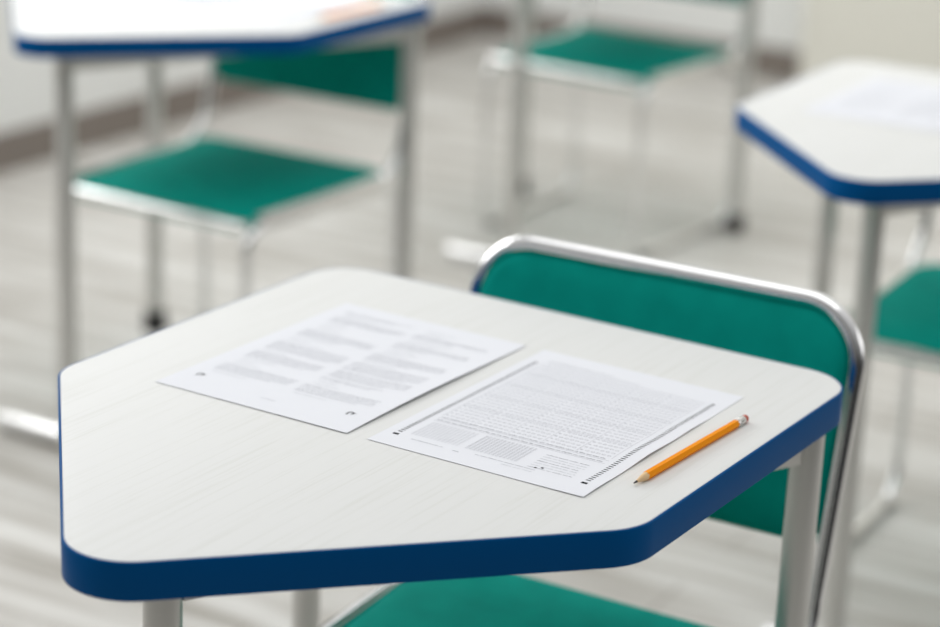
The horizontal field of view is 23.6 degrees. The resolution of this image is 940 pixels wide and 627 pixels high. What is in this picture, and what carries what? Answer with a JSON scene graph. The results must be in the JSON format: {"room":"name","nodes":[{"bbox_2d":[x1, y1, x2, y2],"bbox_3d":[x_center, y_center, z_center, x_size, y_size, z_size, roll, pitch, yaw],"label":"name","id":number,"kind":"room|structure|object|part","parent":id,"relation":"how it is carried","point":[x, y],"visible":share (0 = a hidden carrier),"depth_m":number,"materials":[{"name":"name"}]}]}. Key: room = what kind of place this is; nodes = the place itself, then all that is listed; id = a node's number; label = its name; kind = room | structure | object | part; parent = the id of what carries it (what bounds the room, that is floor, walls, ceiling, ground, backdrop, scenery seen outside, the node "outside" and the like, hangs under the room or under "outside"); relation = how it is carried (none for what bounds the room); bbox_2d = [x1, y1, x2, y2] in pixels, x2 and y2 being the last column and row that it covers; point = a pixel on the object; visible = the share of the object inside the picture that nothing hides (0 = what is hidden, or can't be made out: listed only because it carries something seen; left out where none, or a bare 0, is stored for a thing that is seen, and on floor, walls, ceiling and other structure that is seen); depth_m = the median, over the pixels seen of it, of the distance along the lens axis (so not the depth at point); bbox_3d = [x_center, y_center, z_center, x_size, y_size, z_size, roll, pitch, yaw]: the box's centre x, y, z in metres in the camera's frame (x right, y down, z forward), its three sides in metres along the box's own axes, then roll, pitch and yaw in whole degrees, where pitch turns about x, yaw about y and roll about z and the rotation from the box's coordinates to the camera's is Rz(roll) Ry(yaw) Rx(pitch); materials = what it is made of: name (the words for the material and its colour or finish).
{"room":"classroom","nodes":[
{"label":"classroom","id":0,"kind":"room"},
{"bbox_2d":[0,0,482,132],"bbox_3d":[-2.714,-0.964,2.473,0.100,2.900,11.100,12,20,28],"label":"wall","id":1,"kind":"structure","parent":0,"point":[26,83],"depth_m":5.60,"materials":[{"name":"white paint"}]},
{"bbox_2d":[0,6,483,173],"bbox_3d":[-2.749,0.394,2.830,0.019,0.095,10.986,12,20,28],"label":"baseboard","id":2,"kind":"structure","parent":1,"relation":"attached to","point":[35,143],"depth_m":5.89,"materials":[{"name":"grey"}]},
{"bbox_2d":[0,36,939,626],"bbox_3d":[-0.190,1.004,1.508,6.100,0.050,11.100,12,20,28],"label":"floor","id":3,"kind":"structure","parent":0,"point":[716,573],"depth_m":4.95,"materials":[{"name":"grey wood"}]},
{"bbox_2d":[0,0,429,444],"bbox_3d":[-0.510,-0.180,3.892,0.602,0.710,0.732,12,20,29],"label":"student desk","id":4,"kind":"object","parent":3,"relation":"on","point":[78,34],"visible":0.68,"depth_m":3.67,"materials":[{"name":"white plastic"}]},
{"bbox_3d":[-0.655,-0.099,3.662,0.031,0.670,0.031,12,20,29],"label":"leg","id":5,"kind":"part","parent":4,"relation":"part of","materials":[{"name":"silver metal"}]},
{"bbox_3d":[-0.597,-0.298,4.272,0.031,0.662,0.031,12,20,29],"label":"leg","id":6,"kind":"part","parent":4,"relation":"part of","materials":[{"name":"silver metal"}]},
{"bbox_3d":[-0.372,-0.447,3.741,0.624,0.034,0.018,-10,21,-33],"label":"rail","id":7,"kind":"part","parent":4,"relation":"part of","materials":[{"name":"silver metal"}]},
{"bbox_2d":[172,0,373,25],"bbox_3d":[-0.331,-0.520,3.807,0.210,0.002,0.297,12,20,29],"label":"sheet","id":8,"kind":"object","parent":4,"relation":"on","point":[264,12],"visible":1,"depth_m":3.77,"materials":[{"name":"white paper"}]},
{"bbox_2d":[316,2,385,18],"bbox_3d":[-0.199,-0.507,3.777,0.008,0.008,0.196,13,21,31],"label":"pencil","id":9,"kind":"object","parent":4,"relation":"on","point":[380,4],"visible":1,"depth_m":3.77,"materials":[{"name":"orange paint"}]},
{"bbox_3d":[-0.115,-0.195,4.014,0.031,0.662,0.031,12,20,29],"label":"leg","id":10,"kind":"part","parent":4,"relation":"part of","materials":[{"name":"silver metal"}]},
{"bbox_2d":[56,21,423,378],"bbox_3d":[-0.403,-0.218,3.953,0.446,0.754,0.517,13,21,29],"label":"chair","id":11,"kind":"object","parent":3,"relation":"on","point":[214,182],"visible":0.65,"depth_m":3.94,"materials":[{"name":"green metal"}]},
{"bbox_3d":[-0.605,-0.080,4.078,0.018,0.394,0.444,12,20,27],"label":"frame","id":12,"kind":"part","parent":11,"relation":"part of","materials":[{"name":"silver metal"}]},
{"bbox_3d":[-0.421,-0.230,3.916,0.414,0.040,0.398,13,21,29],"label":"seat","id":13,"kind":"part","parent":11,"relation":"part of","materials":[{"name":"green plastic"}]},
{"bbox_3d":[-0.276,-0.508,4.059,0.413,0.226,0.071,13,21,29],"label":"backrest","id":14,"kind":"part","parent":11,"relation":"part of","materials":[{"name":"green plastic"}]},
{"bbox_3d":[-0.255,0.000,3.877,0.018,0.394,0.444,14,21,31],"label":"frame","id":15,"kind":"part","parent":11,"relation":"part of","materials":[{"name":"silver metal"}]},
{"bbox_2d":[58,268,842,626],"bbox_3d":[-0.099,0.429,2.062,0.602,0.710,0.732,13,21,30],"label":"student desk","id":16,"kind":"object","parent":3,"relation":"on","point":[170,496],"visible":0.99,"depth_m":1.84,"materials":[{"name":"white laminate"}]},
{"bbox_3d":[-0.249,0.508,1.834,0.031,0.670,0.031,13,21,30],"label":"leg","id":17,"kind":"part","parent":16,"relation":"part of","materials":[{"name":"silver metal"}]},
{"bbox_3d":[-0.178,0.310,2.443,0.031,0.662,0.031,13,21,30],"label":"leg","id":18,"kind":"part","parent":16,"relation":"part of","materials":[{"name":"silver metal"}]},
{"bbox_2d":[155,303,525,432],"bbox_3d":[-0.114,0.045,2.087,0.210,0.003,0.297,13,21,30],"label":"sheet","id":19,"kind":"object","parent":16,"relation":"on","point":[341,368],"visible":1,"depth_m":2.08,"materials":[{"name":"white paper"}]},
{"bbox_3d":[0.037,0.162,1.907,0.624,0.034,0.018,-9,21,-32],"label":"rail","id":20,"kind":"part","parent":16,"relation":"part of","materials":[{"name":"silver metal"}]},
{"bbox_2d":[367,350,742,496],"bbox_3d":[0.081,0.090,1.973,0.210,0.002,0.297,13,21,30],"label":"sheet","id":21,"kind":"object","parent":16,"relation":"on","point":[549,419],"visible":1,"depth_m":1.96,"materials":[{"name":"white paper"}]},
{"bbox_2d":[634,415,748,482],"bbox_3d":[0.188,0.115,1.904,0.008,0.008,0.196,14,21,32],"label":"pencil","id":22,"kind":"object","parent":16,"relation":"on","point":[717,434],"visible":1,"depth_m":1.90,"materials":[{"name":"orange paint"}]},
{"bbox_3d":[0.299,0.417,2.175,0.031,0.662,0.031,13,21,30],"label":"leg","id":23,"kind":"part","parent":16,"relation":"part of","materials":[{"name":"silver metal"}]},
{"bbox_2d":[320,235,865,626],"bbox_3d":[0.061,0.367,2.199,0.446,0.754,0.518,12,20,28],"label":"chair","id":24,"kind":"object","parent":3,"relation":"on","point":[807,328],"visible":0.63,"depth_m":2.27,"materials":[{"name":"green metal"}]},
{"bbox_3d":[0.044,0.356,2.162,0.414,0.040,0.398,12,20,28],"label":"seat","id":25,"kind":"part","parent":24,"relation":"part of","materials":[{"name":"teal plastic"}]},
{"bbox_3d":[0.184,0.077,2.308,0.413,0.226,0.071,12,20,28],"label":"backrest","id":26,"kind":"part","parent":24,"relation":"part of","materials":[{"name":"teal plastic"}]},
{"bbox_2d":[446,0,758,262],"bbox_3d":[0.234,-0.501,4.982,0.602,0.710,0.732,12,20,27],"label":"student desk","id":27,"kind":"object","parent":3,"relation":"on","point":[517,183],"visible":0.77,"depth_m":4.89,"materials":[{"name":"grey metal"}]},
{"bbox_3d":[0.099,-0.418,4.746,0.031,0.670,0.031,12,20,27],"label":"leg","id":28,"kind":"part","parent":27,"relation":"part of","materials":[{"name":"silver metal"}]},
{"bbox_3d":[0.133,-0.619,5.358,0.031,0.662,0.031,12,20,27],"label":"leg","id":29,"kind":"part","parent":27,"relation":"part of","materials":[{"name":"silver metal"}]},
{"bbox_3d":[0.625,-0.520,5.117,0.031,0.662,0.031,12,20,27],"label":"leg","id":30,"kind":"part","parent":27,"relation":"part of","materials":[{"name":"silver metal"}]},
{"bbox_2d":[479,0,744,256],"bbox_3d":[0.345,-0.570,5.135,0.446,0.754,0.517,14,21,32],"label":"chair","id":31,"kind":"object","parent":3,"relation":"on","point":[590,54],"visible":0.94,"depth_m":5.06,"materials":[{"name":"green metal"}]},
{"bbox_3d":[0.146,-0.433,5.268,0.018,0.394,0.444,13,21,29],"label":"frame","id":32,"kind":"part","parent":31,"relation":"part of","materials":[{"name":"silver metal"}]},
{"bbox_3d":[0.325,-0.582,5.099,0.414,0.040,0.398,14,21,32],"label":"seat","id":33,"kind":"part","parent":31,"relation":"part of","materials":[{"name":"green plastic"}]},
{"bbox_3d":[0.487,-0.349,5.053,0.018,0.394,0.444,15,22,34],"label":"frame","id":34,"kind":"part","parent":31,"relation":"part of","materials":[{"name":"silver metal"}]},
{"bbox_3d":[0.479,-0.857,5.237,0.413,0.226,0.071,14,21,32],"label":"backrest","id":35,"kind":"part","parent":31,"relation":"part of","materials":[{"name":"green fabric"}]},
{"bbox_2d":[735,61,939,626],"bbox_3d":[0.654,0.079,3.240,0.602,0.710,0.732,12,20,28],"label":"student desk","id":36,"kind":"object","parent":3,"relation":"on","point":[885,169],"visible":0.7,"depth_m":3.02,"materials":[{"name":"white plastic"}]},
{"bbox_3d":[0.564,-0.039,3.619,0.031,0.662,0.031,12,20,28],"label":"leg","id":37,"kind":"part","parent":36,"relation":"part of","materials":[{"name":"silver metal"}]},
{"bbox_3d":[0.510,0.160,3.009,0.031,0.670,0.031,12,20,28],"label":"leg","id":38,"kind":"part","parent":36,"relation":"part of","materials":[{"name":"silver metal"}]},
{"bbox_2d":[801,77,939,131],"bbox_3d":[0.634,-0.305,3.265,0.210,0.003,0.297,12,20,28],"label":"sheet","id":39,"kind":"object","parent":36,"relation":"on","point":[879,100],"visible":1,"depth_m":3.25,"materials":[{"name":"white paper"}]},
{"bbox_3d":[0.792,-0.189,3.089,0.624,0.034,0.018,-10,22,-33],"label":"rail","id":40,"kind":"part","parent":36,"relation":"part of","materials":[{"name":"silver metal"}]},
{"bbox_2d":[846,209,939,539],"bbox_3d":[0.806,0.029,3.343,0.446,0.754,0.517,13,21,29],"label":"chair","id":41,"kind":"object","parent":3,"relation":"on","point":[907,322],"visible":0.6,"depth_m":3.38,"materials":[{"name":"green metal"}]},
{"bbox_3d":[0.603,0.168,3.467,0.018,0.394,0.444,12,20,27],"label":"frame","id":42,"kind":"part","parent":41,"relation":"part of","materials":[{"name":"silver metal"}]},
{"bbox_3d":[0.788,0.017,3.306,0.414,0.040,0.398,13,21,29],"label":"seat","id":43,"kind":"part","parent":41,"relation":"part of","materials":[{"name":"teal plastic"}]},
{"bbox_2d":[483,0,804,50],"bbox_3d":[2.703,-1.742,5.573,6.000,2.900,0.100,12,20,28],"label":"wall","id":44,"kind":"structure","parent":0,"point":[779,22],"depth_m":6.99,"materials":[{"name":"white paint"}]},
{"bbox_2d":[483,6,800,81],"bbox_3d":[0.561,-0.845,7.087,1.220,0.095,0.014,12,20,28],"label":"baseboard","id":45,"kind":"structure","parent":44,"relation":"attached to","point":[769,62],"depth_m":7.04,"materials":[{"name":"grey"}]},
{"bbox_2d":[798,0,939,78],"bbox_3d":[3.136,-1.583,5.136,4.780,2.900,0.260,12,20,28],"label":"wall","id":46,"kind":"structure","parent":0,"point":[904,33],"depth_m":6.43,"materials":[{"name":"white paint"}]}
]}

